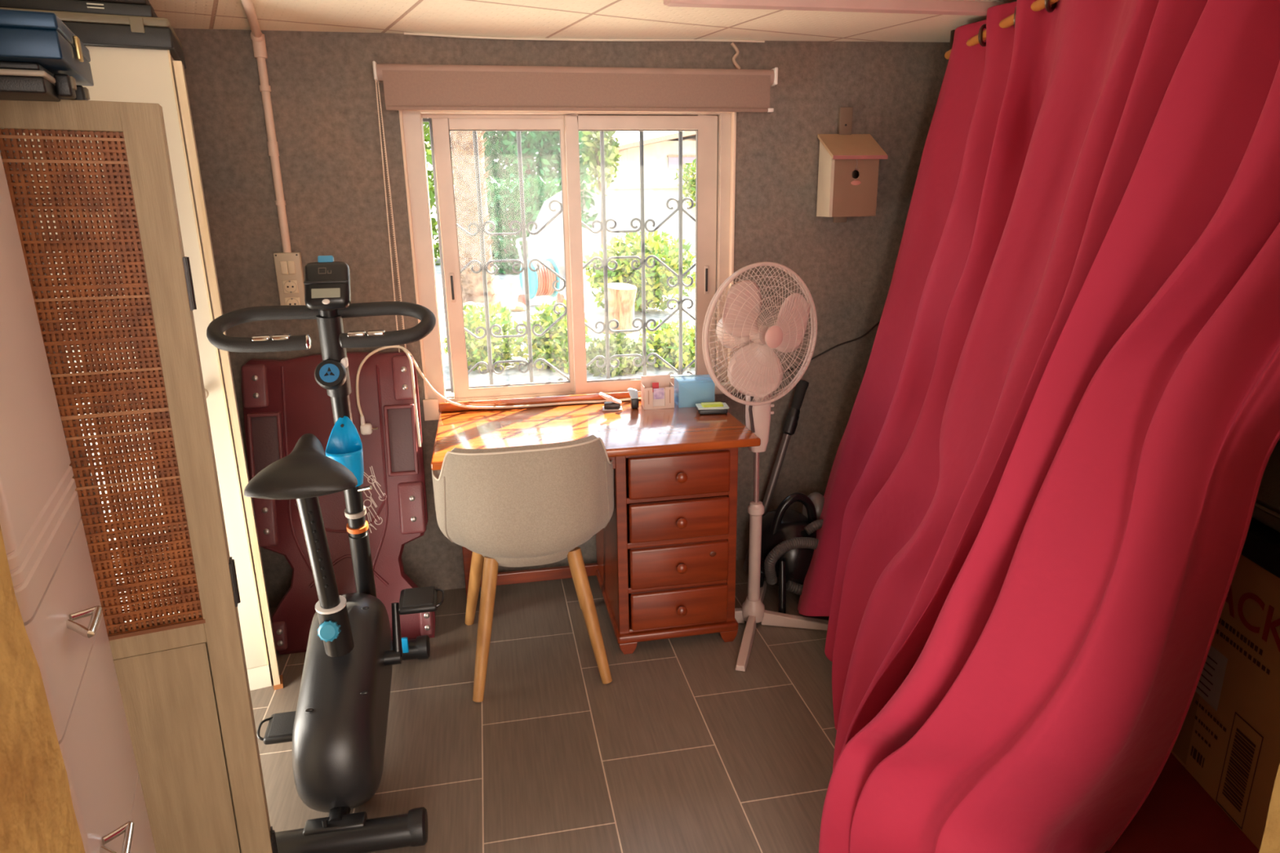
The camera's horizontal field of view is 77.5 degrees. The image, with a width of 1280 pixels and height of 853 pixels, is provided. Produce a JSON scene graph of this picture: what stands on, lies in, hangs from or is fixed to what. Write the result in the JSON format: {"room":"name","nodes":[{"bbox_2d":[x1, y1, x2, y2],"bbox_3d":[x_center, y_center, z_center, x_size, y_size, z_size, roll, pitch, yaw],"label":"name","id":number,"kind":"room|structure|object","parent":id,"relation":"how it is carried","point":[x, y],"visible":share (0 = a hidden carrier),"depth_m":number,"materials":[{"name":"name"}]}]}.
{"room":"home office","nodes":[
{"label":"home office","id":0,"kind":"room"},
{"bbox_2d":[0,525,84,852],"bbox_3d":[-1.381,0.356,0.428,1.806,2.120,0.250,-4,16,-10],"label":"door frame","id":1,"kind":"structure","parent":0,"point":[37,814],"depth_m":0.67,"materials":[{"name":"wood"}]},
{"bbox_2d":[108,559,836,852],"bbox_3d":[0.077,1.042,1.899,5.100,0.050,3.000,-4,16,-10],"label":"floor","id":2,"kind":"structure","parent":0,"point":[684,750],"depth_m":2.30,"materials":[{"name":"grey tile"}]},
{"bbox_2d":[0,152,155,852],"bbox_3d":[-0.982,0.411,1.057,0.501,1.658,0.412,-8,18,-25],"label":"wardrobe","id":3,"kind":"object","parent":2,"relation":"on","point":[51,567],"visible":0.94,"depth_m":1.06,"materials":[{"name":"white paint"}]},
{"bbox_2d":[0,98,277,852],"bbox_3d":[-0.956,0.292,1.458,0.388,1.660,0.047,-7,17,-23],"label":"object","id":4,"kind":"object","parent":2,"relation":"on","point":[182,677],"visible":0.83,"depth_m":1.41,"materials":[{"name":"brown wood"}]},
{"bbox_2d":[0,60,89,102],"bbox_3d":[-1.003,-0.519,1.218,0.251,0.042,0.294,-8,18,-25],"label":"tool case","id":5,"kind":"object","parent":4,"relation":"on","point":[19,81],"visible":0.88,"depth_m":1.14,"materials":[{"name":"black plastic"}]},
{"bbox_2d":[0,8,93,85],"bbox_3d":[-0.981,-0.564,1.189,0.250,0.060,0.299,-8,18,-25],"label":"metal box","id":6,"kind":"object","parent":5,"relation":"on","point":[42,37],"visible":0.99,"depth_m":1.11,"materials":[{"name":"blue paint"}]},
{"bbox_2d":[17,45,271,690],"bbox_3d":[-1.424,-0.077,2.369,0.362,1.888,0.329,-8,17,-23],"label":"tall cabinet","id":7,"kind":"object","parent":2,"relation":"on","point":[120,74],"visible":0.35,"depth_m":2.23,"materials":[{"name":"white laminate"}]},
{"bbox_2d":[0,7,186,69],"bbox_3d":[-1.481,-1.022,2.109,0.456,0.074,0.360,-8,17,-23],"label":"tool case","id":8,"kind":"object","parent":7,"relation":"on","point":[95,29],"visible":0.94,"depth_m":2.00,"materials":[{"name":"black plastic"}]},
{"bbox_2d":[0,0,157,17],"bbox_3d":[-1.480,-1.069,2.028,0.432,0.058,0.193,-8,17,-23],"label":"tool case","id":9,"kind":"object","parent":8,"relation":"on","point":[124,7],"visible":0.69,"depth_m":1.98,"materials":[{"name":"black plastic"}]},
{"bbox_2d":[173,60,283,690],"bbox_3d":[-1.192,-0.059,2.343,0.027,1.860,0.080,-8,17,-23],"label":"wooden board","id":10,"kind":"object","parent":2,"relation":"on","point":[277,679],"visible":1,"depth_m":2.29,"materials":[{"name":"brown wood"}]},
{"bbox_2d":[206,255,444,852],"bbox_3d":[-0.789,0.249,2.118,0.572,1.373,0.917,-4,16,-10],"label":"exercise bike","id":11,"kind":"object","parent":2,"relation":"on","point":[337,730],"visible":1,"depth_m":1.94,"materials":[{"name":"black plastic"}]},
{"bbox_2d":[318,267,331,273],"bbox_3d":[-0.762,-0.377,1.928,0.030,0.014,0.008,-4,16,-10],"label":"print","id":12,"kind":"object","parent":11,"relation":"on","point":[321,270],"depth_m":1.93},
{"bbox_2d":[324,367,334,376],"bbox_3d":[-0.778,-0.137,1.994,0.025,0.020,0.012,-4,16,-10],"label":"print","id":13,"kind":"object","parent":11,"relation":"on","point":[328,371],"depth_m":1.99,"materials":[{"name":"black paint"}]},
{"bbox_2d":[240,351,435,654],"bbox_3d":[-1.054,0.259,2.804,0.590,0.992,0.323,-4,16,-10],"label":"mechanic creeper","id":14,"kind":"object","parent":2,"relation":"on","point":[283,402],"visible":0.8,"depth_m":2.79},
{"bbox_2d":[246,411,284,479],"bbox_3d":[-1.285,0.076,2.742,0.107,0.240,0.091,-4,16,-10],"label":"tray","id":15,"kind":"object","parent":14,"relation":"on","point":[264,429],"depth_m":2.74,"materials":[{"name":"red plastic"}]},
{"bbox_2d":[251,416,279,475],"bbox_3d":[-1.286,0.075,2.746,0.087,0.220,0.069,-4,16,-10],"label":"tray","id":16,"kind":"object","parent":14,"relation":"on","point":[264,429],"depth_m":2.74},
{"bbox_2d":[363,490,377,507],"bbox_3d":[-0.949,0.249,2.804,0.050,0.073,0.011,4,17,16],"label":"print","id":17,"kind":"object","parent":14,"relation":"attached to","point":[370,497],"depth_m":2.81},
{"bbox_2d":[367,511,376,533],"bbox_3d":[-0.957,0.338,2.805,0.060,0.072,0.021,2,16,9],"label":"print","id":18,"kind":"object","parent":14,"relation":"attached to","point":[371,516],"depth_m":2.81},
{"bbox_2d":[364,466,381,488],"bbox_3d":[-0.945,0.180,2.808,0.065,0.082,0.021,2,16,10],"label":"print","id":19,"kind":"object","parent":14,"relation":"attached to","point":[372,474],"depth_m":2.81},
{"bbox_2d":[363,499,382,524],"bbox_3d":[-0.940,0.301,2.805,0.063,0.090,0.017,4,17,16],"label":"print","id":20,"kind":"object","parent":14,"relation":"attached to","point":[374,508],"depth_m":2.81},
{"bbox_2d":[367,475,386,501],"bbox_3d":[-0.926,0.217,2.808,0.063,0.090,0.017,4,17,16],"label":"print","id":21,"kind":"object","parent":14,"relation":"attached to","point":[378,482],"depth_m":2.81},
{"bbox_2d":[383,403,418,476],"bbox_3d":[-0.845,0.046,2.823,0.104,0.240,0.091,-4,16,-10],"label":"tray","id":22,"kind":"object","parent":14,"relation":"on","point":[401,445],"depth_m":2.82,"materials":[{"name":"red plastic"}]},
{"bbox_2d":[387,408,414,471],"bbox_3d":[-0.846,0.045,2.827,0.084,0.220,0.069,-4,16,-10],"label":"tray","id":23,"kind":"object","parent":14,"relation":"on","point":[401,421],"depth_m":2.82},
{"bbox_2d":[431,435,613,702],"bbox_3d":[-0.371,0.387,2.654,0.591,0.814,0.546,-4,16,-10],"label":"tub chair","id":24,"kind":"object","parent":2,"relation":"on","point":[531,505],"visible":0.96,"depth_m":2.40,"materials":[{"name":"beige plastic"}]},
{"bbox_2d":[431,388,760,654],"bbox_3d":[-0.172,0.335,2.873,1.040,0.782,0.623,-4,16,-10],"label":"writing desk","id":25,"kind":"object","parent":2,"relation":"on","point":[664,568],"visible":0.93,"depth_m":2.68,"materials":[{"name":"orange wood"}]},
{"bbox_2d":[355,345,678,447],"bbox_3d":[-0.345,-0.148,2.932,1.321,0.346,0.138,-5,16,-13],"label":"extension cord","id":26,"kind":"object","parent":25,"relation":"on","point":[366,428],"visible":0.91,"depth_m":2.82,"materials":[{"name":"white plastic"}]},
{"bbox_2d":[599,391,622,411],"bbox_3d":[-0.109,-0.094,2.949,0.083,0.063,0.056,-2,16,-3],"label":"hole punch","id":27,"kind":"object","parent":25,"relation":"on","point":[614,405],"visible":1,"depth_m":2.93,"materials":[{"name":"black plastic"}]},
{"bbox_2d":[602,405,622,411],"bbox_3d":[-0.103,-0.067,2.957,0.072,0.006,0.056,-2,16,-3],"label":"tray","id":28,"kind":"object","parent":27,"relation":"on","point":[606,408],"depth_m":2.93,"materials":[{"name":"black plastic"}]},
{"bbox_2d":[627,387,639,408],"bbox_3d":[-0.025,-0.106,2.962,0.039,0.076,0.026,-4,16,-10],"label":"stapler","id":29,"kind":"object","parent":25,"relation":"on","point":[634,402],"visible":1,"depth_m":2.95,"materials":[{"name":"black plastic"}]},
{"bbox_2d":[640,374,674,409],"bbox_3d":[0.065,-0.128,2.973,0.114,0.113,0.074,-3,16,-9],"label":"holder","id":30,"kind":"object","parent":25,"relation":"on","point":[657,392],"visible":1,"depth_m":2.95,"materials":[{"name":"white plastic"}]},
{"bbox_2d":[678,381,711,405],"bbox_3d":[0.204,-0.134,3.006,0.140,0.100,0.100,-3,16,-8],"label":"box","id":31,"kind":"object","parent":25,"relation":"on","point":[690,393],"visible":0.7,"depth_m":2.97,"materials":[{"name":"blue cardboard"}]},
{"bbox_2d":[695,401,728,414],"bbox_3d":[0.261,-0.068,2.888,0.112,0.034,0.072,-2,16,-5],"label":"dispenser","id":32,"kind":"object","parent":25,"relation":"on","point":[717,407],"visible":1,"depth_m":2.86,"materials":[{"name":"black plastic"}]},
{"bbox_2d":[708,382,739,394],"bbox_3d":[0.351,-0.155,3.171,0.180,0.041,0.045,-4,16,-10],"label":"power strip","id":33,"kind":"object","parent":25,"relation":"on","point":[714,389],"visible":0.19,"depth_m":3.15,"materials":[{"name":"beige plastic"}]},
{"bbox_2d":[702,262,828,671],"bbox_3d":[0.394,0.096,2.725,0.533,1.304,0.446,-11,19,-31],"label":"pedestal fan","id":34,"kind":"object","parent":2,"relation":"on","point":[754,369],"visible":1,"depth_m":2.56,"materials":[{"name":"white plastic"}]},
{"bbox_2d":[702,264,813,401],"bbox_3d":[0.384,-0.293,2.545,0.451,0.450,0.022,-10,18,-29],"label":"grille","id":35,"kind":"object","parent":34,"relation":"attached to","point":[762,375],"depth_m":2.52,"materials":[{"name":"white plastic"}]},
{"bbox_2d":[708,265,817,403],"bbox_3d":[0.406,-0.284,2.508,0.437,0.437,0.055,-10,18,-29],"label":"grille","id":36,"kind":"object","parent":34,"relation":"attached to","point":[755,370],"depth_m":2.53,"materials":[{"name":"white metal"}]},
{"bbox_2d":[742,379,808,572],"bbox_3d":[0.547,0.204,3.242,0.294,0.781,0.054,-8,17,-23],"label":"wand","id":37,"kind":"object","parent":2,"relation":"on","point":[790,423],"visible":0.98,"depth_m":3.20,"materials":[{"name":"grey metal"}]},
{"bbox_2d":[747,492,824,613],"bbox_3d":[0.576,0.444,3.108,0.373,0.422,0.358,-10,18,-29],"label":"vacuum cleaner","id":38,"kind":"object","parent":2,"relation":"on","point":[789,541],"visible":0.55,"depth_m":3.00,"materials":[{"name":"black plastic"}]},
{"bbox_2d":[760,508,816,586],"bbox_3d":[0.574,0.462,3.128,0.270,0.275,0.338,-4,16,-10],"label":"canister","id":39,"kind":"object","parent":38,"relation":"on","point":[778,532],"depth_m":3.00,"materials":[{"name":"black plastic"}]},
{"bbox_2d":[802,492,824,519],"bbox_3d":[0.691,0.341,3.139,0.100,0.170,0.118,-4,16,-10],"label":"cup","id":40,"kind":"object","parent":38,"relation":"on","point":[817,499],"depth_m":3.09,"materials":[{"name":"white plastic"}]},
{"bbox_2d":[1104,752,1259,852],"bbox_3d":[1.495,1.005,1.850,1.230,0.007,0.860,-4,16,-10],"label":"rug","id":41,"kind":"object","parent":2,"relation":"on","point":[1178,815],"visible":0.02,"depth_m":1.95,"materials":[{"name":"red fabric"}]},
{"bbox_2d":[1170,554,1279,850],"bbox_3d":[1.637,0.604,2.054,0.362,0.647,0.595,0,16,2],"label":"cardboard box","id":42,"kind":"object","parent":41,"relation":"on","point":[1228,740],"visible":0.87,"depth_m":1.92,"materials":[{"name":"brown cardboard"}]},
{"bbox_2d":[1190,745,1204,767],"bbox_3d":[1.458,0.864,2.085,0.001,0.030,0.051,0,16,2],"label":"print","id":43,"kind":"object","parent":42,"relation":"attached to","point":[1197,753],"depth_m":2.09},
{"bbox_2d":[1195,729,1210,747],"bbox_3d":[1.457,0.809,2.064,0.001,0.008,0.061,0,16,2],"label":"print","id":44,"kind":"object","parent":42,"relation":"attached to","point":[1201,736],"depth_m":2.07},
{"bbox_2d":[1195,715,1217,740],"bbox_3d":[1.457,0.775,2.051,0.001,0.010,0.088,0,16,2],"label":"print","id":45,"kind":"object","parent":42,"relation":"attached to","point":[1202,722],"depth_m":2.05},
{"bbox_2d":[1196,655,1217,697],"bbox_3d":[1.457,0.630,2.077,0.001,0.104,0.118,0,16,2],"label":"print","id":46,"kind":"object","parent":42,"relation":"attached to","point":[1206,686],"depth_m":2.04},
{"bbox_2d":[1195,700,1226,732],"bbox_3d":[1.456,0.738,2.034,0.001,0.010,0.120,0,16,2],"label":"print","id":47,"kind":"object","parent":42,"relation":"on","point":[1202,707],"depth_m":2.03},
{"bbox_2d":[1218,617,1262,656],"bbox_3d":[1.452,0.501,1.948,0.001,0.014,0.195,0,16,2],"label":"print","id":48,"kind":"object","parent":42,"relation":"on","point":[1228,626],"depth_m":1.92},
{"bbox_2d":[1216,629,1270,675],"bbox_3d":[1.451,0.539,1.927,0.001,0.012,0.198,0,16,2],"label":"print","id":49,"kind":"object","parent":42,"relation":"attached to","point":[1224,637],"depth_m":1.92},
{"bbox_2d":[1240,517,1279,577],"bbox_3d":[1.610,0.267,1.925,0.342,0.068,0.560,0,16,2],"label":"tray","id":50,"kind":"object","parent":42,"relation":"on","point":[1261,546],"visible":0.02,"depth_m":1.85,"materials":[{"name":"plastic"}]},
{"bbox_2d":[1252,439,1279,533],"bbox_3d":[1.599,0.141,1.889,0.320,0.190,0.520,0,16,2],"label":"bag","id":51,"kind":"object","parent":50,"relation":"on","point":[1266,511],"visible":0.13,"depth_m":1.83,"materials":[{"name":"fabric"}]},
{"bbox_2d":[0,28,950,623],"bbox_3d":[-0.251,-0.409,3.137,5.100,2.170,0.240,-4,16,-10],"label":"wall","id":52,"kind":"structure","parent":0,"point":[322,84],"depth_m":2.88,"materials":[{"name":"grey paint"}]},
{"bbox_2d":[240,0,291,253],"bbox_3d":[-1.028,-0.798,2.160,0.042,0.697,1.120,-7,17,-20],"label":"cable conduit","id":53,"kind":"object","parent":52,"relation":"attached to","point":[258,38],"visible":1,"depth_m":2.61,"materials":[{"name":"white plastic"}]},
{"bbox_2d":[273,252,305,305],"bbox_3d":[-1.213,-0.497,2.770,0.085,0.210,0.034,-4,16,-10],"label":"switch panel","id":54,"kind":"object","parent":52,"relation":"attached to","point":[288,266],"visible":0.82,"depth_m":2.75,"materials":[{"name":"beige plastic"}]},
{"bbox_2d":[280,261,288,274],"bbox_3d":[-1.223,-0.546,2.741,0.022,0.044,0.008,-4,16,-10],"label":"rocker switch","id":55,"kind":"object","parent":54,"relation":"attached to","point":[283,264],"depth_m":2.74,"materials":[{"name":"white plastic"}]},
{"bbox_2d":[282,280,298,293],"bbox_3d":[-1.211,-0.485,2.762,0.049,0.046,0.006,-4,16,-10],"label":"socket","id":56,"kind":"object","parent":54,"relation":"attached to","point":[289,286],"depth_m":2.76,"materials":[{"name":"beige plastic"}]},
{"bbox_2d":[287,261,295,274],"bbox_3d":[-1.200,-0.548,2.745,0.022,0.044,0.008,-4,16,-10],"label":"rocker switch","id":57,"kind":"object","parent":54,"relation":"attached to","point":[291,264],"depth_m":2.74,"materials":[{"name":"white plastic"}]},
{"bbox_2d":[284,297,300,305],"bbox_3d":[-1.210,-0.427,2.779,0.049,0.046,0.006,-4,16,-10],"label":"socket","id":58,"kind":"object","parent":54,"relation":"attached to","point":[288,300],"depth_m":2.77,"materials":[{"name":"beige plastic"}]},
{"bbox_2d":[422,118,453,392],"bbox_3d":[-0.774,-0.635,3.073,0.031,1.031,0.016,-4,16,-10],"label":"window frame","id":59,"kind":"structure","parent":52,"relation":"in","point":[449,389],"depth_m":3.06,"materials":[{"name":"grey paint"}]},
{"bbox_2d":[457,131,568,384],"bbox_3d":[-0.499,-0.643,3.127,0.405,0.965,0.016,-4,16,-10],"label":"window grille","id":60,"kind":"object","parent":52,"relation":"in","point":[483,268],"depth_m":3.13,"materials":[{"name":"grey metal"}]},
{"bbox_2d":[402,110,732,408],"bbox_3d":[-0.239,-0.629,3.031,1.189,1.064,0.132,-4,16,-10],"label":"window","id":61,"kind":"structure","parent":52,"relation":"in","point":[713,131],"depth_m":2.98,"materials":[{"name":"white metal"}]},
{"bbox_2d":[398,110,736,421],"bbox_3d":[-0.230,-0.595,2.970,1.203,1.099,0.035,-4,16,-11],"label":"trim","id":62,"kind":"structure","parent":52,"relation":"attached to","point":[431,412],"depth_m":2.96,"materials":[{"name":"beige paint"}]},
{"bbox_2d":[372,61,777,351],"bbox_3d":[-0.192,-0.689,2.895,1.394,1.145,0.088,-4,16,-10],"label":"roller blind","id":63,"kind":"object","parent":52,"relation":"attached to","point":[406,86],"visible":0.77,"depth_m":2.72,"materials":[{"name":"beige fabric"}]},
{"bbox_2d":[404,31,764,42],"bbox_3d":[-0.164,-1.333,2.738,1.250,0.019,0.017,-4,16,-11],"label":"trim","id":64,"kind":"structure","parent":52,"relation":"attached to","point":[405,33],"depth_m":2.71,"materials":[{"name":"white wood"}]},
{"bbox_2d":[581,131,695,378],"bbox_3d":[-0.002,-0.675,3.219,0.462,0.968,0.016,-4,16,-10],"label":"window grille","id":65,"kind":"object","parent":52,"relation":"in","point":[603,225],"depth_m":3.22,"materials":[{"name":"grey metal"}]},
{"bbox_2d":[730,42,740,69],"bbox_3d":[0.344,-1.329,2.859,0.038,0.093,0.019,-4,16,-10],"label":"cable","id":66,"kind":"object","parent":52,"relation":"attached to","point":[732,44],"depth_m":2.85,"materials":[{"name":"white plastic"}]},
{"bbox_2d":[782,320,879,373],"bbox_3d":[0.733,-0.334,3.224,0.672,0.277,0.007,-4,16,-10],"label":"cable","id":67,"kind":"object","parent":52,"relation":"attached to","point":[877,323],"visible":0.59,"depth_m":3.24,"materials":[{"name":"black plastic"}]},
{"bbox_2d":[816,106,888,222],"bbox_3d":[0.785,-0.975,2.972,0.212,0.418,0.162,-4,16,-10],"label":"birdhouse","id":68,"kind":"object","parent":52,"relation":"attached to","point":[849,162],"visible":1,"depth_m":2.95,"materials":[{"name":"brown wood"}]},
{"bbox_2d":[148,0,1017,42],"bbox_3d":[-0.002,-1.042,1.558,5.100,0.092,2.500,-4,16,-10],"label":"ceiling","id":69,"kind":"structure","parent":0,"point":[550,19],"depth_m":2.47,"materials":[{"name":"white paint"}]},
{"bbox_2d":[663,0,1008,15],"bbox_3d":[1.030,-1.242,2.377,1.950,0.031,0.085,-4,16,-10],"label":"trim","id":70,"kind":"structure","parent":69,"relation":"attached to","point":[912,6],"depth_m":2.27,"materials":[{"name":"paint"}]},
{"bbox_2d":[944,0,1058,59],"bbox_3d":[1.004,-1.026,1.747,0.027,0.086,2.087,0,16,4],"label":"curtain rod","id":71,"kind":"object","parent":69,"relation":"attached to","point":[1038,5],"visible":0.48,"depth_m":2.25,"materials":[{"name":"orange wood"}]},
{"bbox_2d":[797,0,1279,852],"bbox_3d":[0.832,-0.106,2.103,0.709,2.010,2.039,2,16,9],"label":"curtain","id":72,"kind":"object","parent":71,"relation":"hanging from","point":[1061,433],"visible":1,"depth_m":1.55,"materials":[{"name":"red fabric"}]},
{"bbox_2d":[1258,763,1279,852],"bbox_3d":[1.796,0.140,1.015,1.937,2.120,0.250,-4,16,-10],"label":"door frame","id":73,"kind":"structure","parent":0,"point":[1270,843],"depth_m":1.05,"materials":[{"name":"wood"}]},
{"label":"outside","id":74,"kind":"structure","parent":0,"visible":0},
{"bbox_2d":[432,224,695,395],"bbox_3d":[0.384,-3.873,16.892,35.400,0.411,27.300,-4,16,-10],"label":"ground","id":75,"kind":"structure","parent":74,"point":[593,314],"depth_m":6.86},
{"bbox_2d":[422,121,453,265],"bbox_3d":[-4.456,-4.385,12.262,3.184,3.979,1.806,-4,16,-10],"label":"tree","id":76,"kind":"object","parent":75,"relation":"on","point":[426,126],"visible":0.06,"depth_m":12.39,"materials":[{"name":"green plant"}]},
{"bbox_2d":[462,301,481,311],"bbox_3d":[-1.566,-1.108,7.422,0.194,0.109,0.152,-4,16,-10],"label":"rock","id":77,"kind":"object","parent":75,"relation":"on","point":[469,303],"visible":0.36,"depth_m":7.35,"materials":[{"name":"white stone"}]},
{"bbox_2d":[449,131,498,302],"bbox_3d":[-1.702,-2.529,7.940,0.440,2.650,0.440,-4,16,-10],"label":"trunk","id":78,"kind":"object","parent":75,"relation":"on","point":[461,142],"visible":0.52,"depth_m":7.92,"materials":[{"name":"beige plant"}]},
{"bbox_2d":[441,302,524,371],"bbox_3d":[-1.032,-0.546,5.256,0.542,0.559,0.667,-4,16,-10],"label":"plant","id":79,"kind":"object","parent":75,"relation":"on","point":[502,348],"visible":0.66,"depth_m":5.12,"materials":[{"name":"green plant"}]},
{"bbox_2d":[488,301,507,313],"bbox_3d":[-1.326,-1.090,7.362,0.198,0.148,0.179,4,17,17],"label":"rock","id":80,"kind":"object","parent":75,"relation":"on","point":[501,304],"visible":0.43,"depth_m":7.31,"materials":[{"name":"white stone"}]},
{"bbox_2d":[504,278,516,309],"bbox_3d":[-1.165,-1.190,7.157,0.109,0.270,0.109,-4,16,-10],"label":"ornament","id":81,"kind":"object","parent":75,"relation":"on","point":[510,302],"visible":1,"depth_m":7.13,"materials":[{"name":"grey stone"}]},
{"bbox_2d":[511,302,525,311],"bbox_3d":[-1.145,-1.111,7.445,0.164,0.110,0.152,-4,16,-10],"label":"rock","id":82,"kind":"object","parent":75,"relation":"on","point":[520,306],"visible":0.58,"depth_m":7.40,"materials":[{"name":"white stone"}]},
{"bbox_2d":[485,175,561,275],"bbox_3d":[-1.698,-2.739,10.953,1.360,1.356,0.834,-4,16,-10],"label":"hedge","id":83,"kind":"object","parent":75,"relation":"on","point":[502,248],"visible":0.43,"depth_m":10.70,"materials":[{"name":"green plant"}]},
{"bbox_2d":[515,237,564,306],"bbox_3d":[-0.982,-1.516,7.807,0.453,0.662,0.388,-11,19,-31],"label":"hose reel","id":84,"kind":"object","parent":75,"relation":"on","point":[540,282],"visible":0.81,"depth_m":7.72,"materials":[{"name":"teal plastic"}]},
{"bbox_2d":[482,131,598,234],"bbox_3d":[-1.923,-4.684,13.421,2.397,3.790,1.406,-4,16,-10],"label":"tree","id":85,"kind":"object","parent":75,"relation":"on","point":[545,144],"visible":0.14,"depth_m":13.14,"materials":[{"name":"green plant"}]},
{"bbox_2d":[527,191,564,278],"bbox_3d":[-1.134,-2.444,10.251,0.620,1.300,0.300,-4,16,-10],"label":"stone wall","id":86,"kind":"structure","parent":75,"relation":"on","point":[553,233],"depth_m":10.10,"materials":[{"name":"white stone"}]},
{"bbox_2d":[512,297,592,373],"bbox_3d":[-0.565,-0.579,5.243,0.530,0.541,0.671,-4,16,-10],"label":"plant","id":87,"kind":"object","parent":75,"relation":"on","point":[552,347],"visible":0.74,"depth_m":5.09,"materials":[{"name":"green plant"}]},
{"bbox_2d":[579,131,621,247],"bbox_3d":[-0.589,-3.750,12.260,0.660,2.592,0.733,-4,16,-10],"label":"tree","id":88,"kind":"object","parent":75,"relation":"on","point":[611,156],"visible":0.66,"depth_m":12.08,"materials":[{"name":"green plant"}]},
{"bbox_2d":[586,332,647,377],"bbox_3d":[-0.166,-0.427,5.141,0.418,0.384,0.443,8,18,29],"label":"plant","id":89,"kind":"object","parent":75,"relation":"on","point":[618,344],"visible":0.64,"depth_m":5.03,"materials":[{"name":"green plant"}]},
{"bbox_2d":[602,282,636,334],"bbox_3d":[-0.164,-0.922,6.266,0.281,0.395,0.277,-4,16,-10],"label":"stump","id":90,"kind":"object","parent":75,"relation":"on","point":[621,296],"visible":0.69,"depth_m":6.17,"materials":[{"name":"beige wood"}]},
{"bbox_2d":[580,182,695,255],"bbox_3d":[0.736,-3.573,13.993,4.000,1.360,0.350,-4,16,-10],"label":"wall","id":91,"kind":"structure","parent":75,"relation":"on","point":[623,202],"depth_m":13.66,"materials":[{"name":"white paint"}]},
{"bbox_2d":[613,164,618,182],"bbox_3d":[-0.439,-4.397,13.515,0.134,0.520,0.040,-4,16,-10],"label":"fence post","id":92,"kind":"object","parent":91,"relation":"on","point":[615,178],"visible":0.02,"depth_m":13.55,"materials":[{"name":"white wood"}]},
{"bbox_2d":[617,164,624,182],"bbox_3d":[-0.320,-4.299,13.567,0.094,0.300,0.040,-4,16,-10],"label":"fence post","id":93,"kind":"object","parent":91,"relation":"on","point":[620,166],"visible":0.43,"depth_m":13.55,"materials":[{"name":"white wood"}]},
{"bbox_2d":[582,229,695,312],"bbox_3d":[0.047,-1.417,7.259,1.116,0.762,0.914,-4,16,-10],"label":"shrub","id":94,"kind":"object","parent":75,"relation":"on","point":[656,286],"visible":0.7,"depth_m":7.03,"materials":[{"name":"green plant"}]},
{"bbox_2d":[605,131,695,182],"bbox_3d":[2.101,-6.112,20.147,6.350,2.620,4.500,-4,16,-10],"label":"house","id":95,"kind":"structure","parent":75,"relation":"on","point":[662,152],"depth_m":18.09,"materials":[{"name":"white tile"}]},
{"bbox_2d":[630,319,694,368],"bbox_3d":[0.209,-0.507,5.318,0.541,0.424,0.559,-4,16,-10],"label":"plant","id":96,"kind":"object","parent":75,"relation":"on","point":[664,341],"visible":0.67,"depth_m":5.16,"materials":[{"name":"green plant"}]},
{"bbox_2d":[673,159,695,208],"bbox_3d":[1.087,-3.663,13.404,1.061,1.748,0.650,-4,16,-10],"label":"shrub","id":97,"kind":"object","parent":75,"relation":"on","point":[691,185],"visible":0.18,"depth_m":13.17,"materials":[{"name":"green plant"}]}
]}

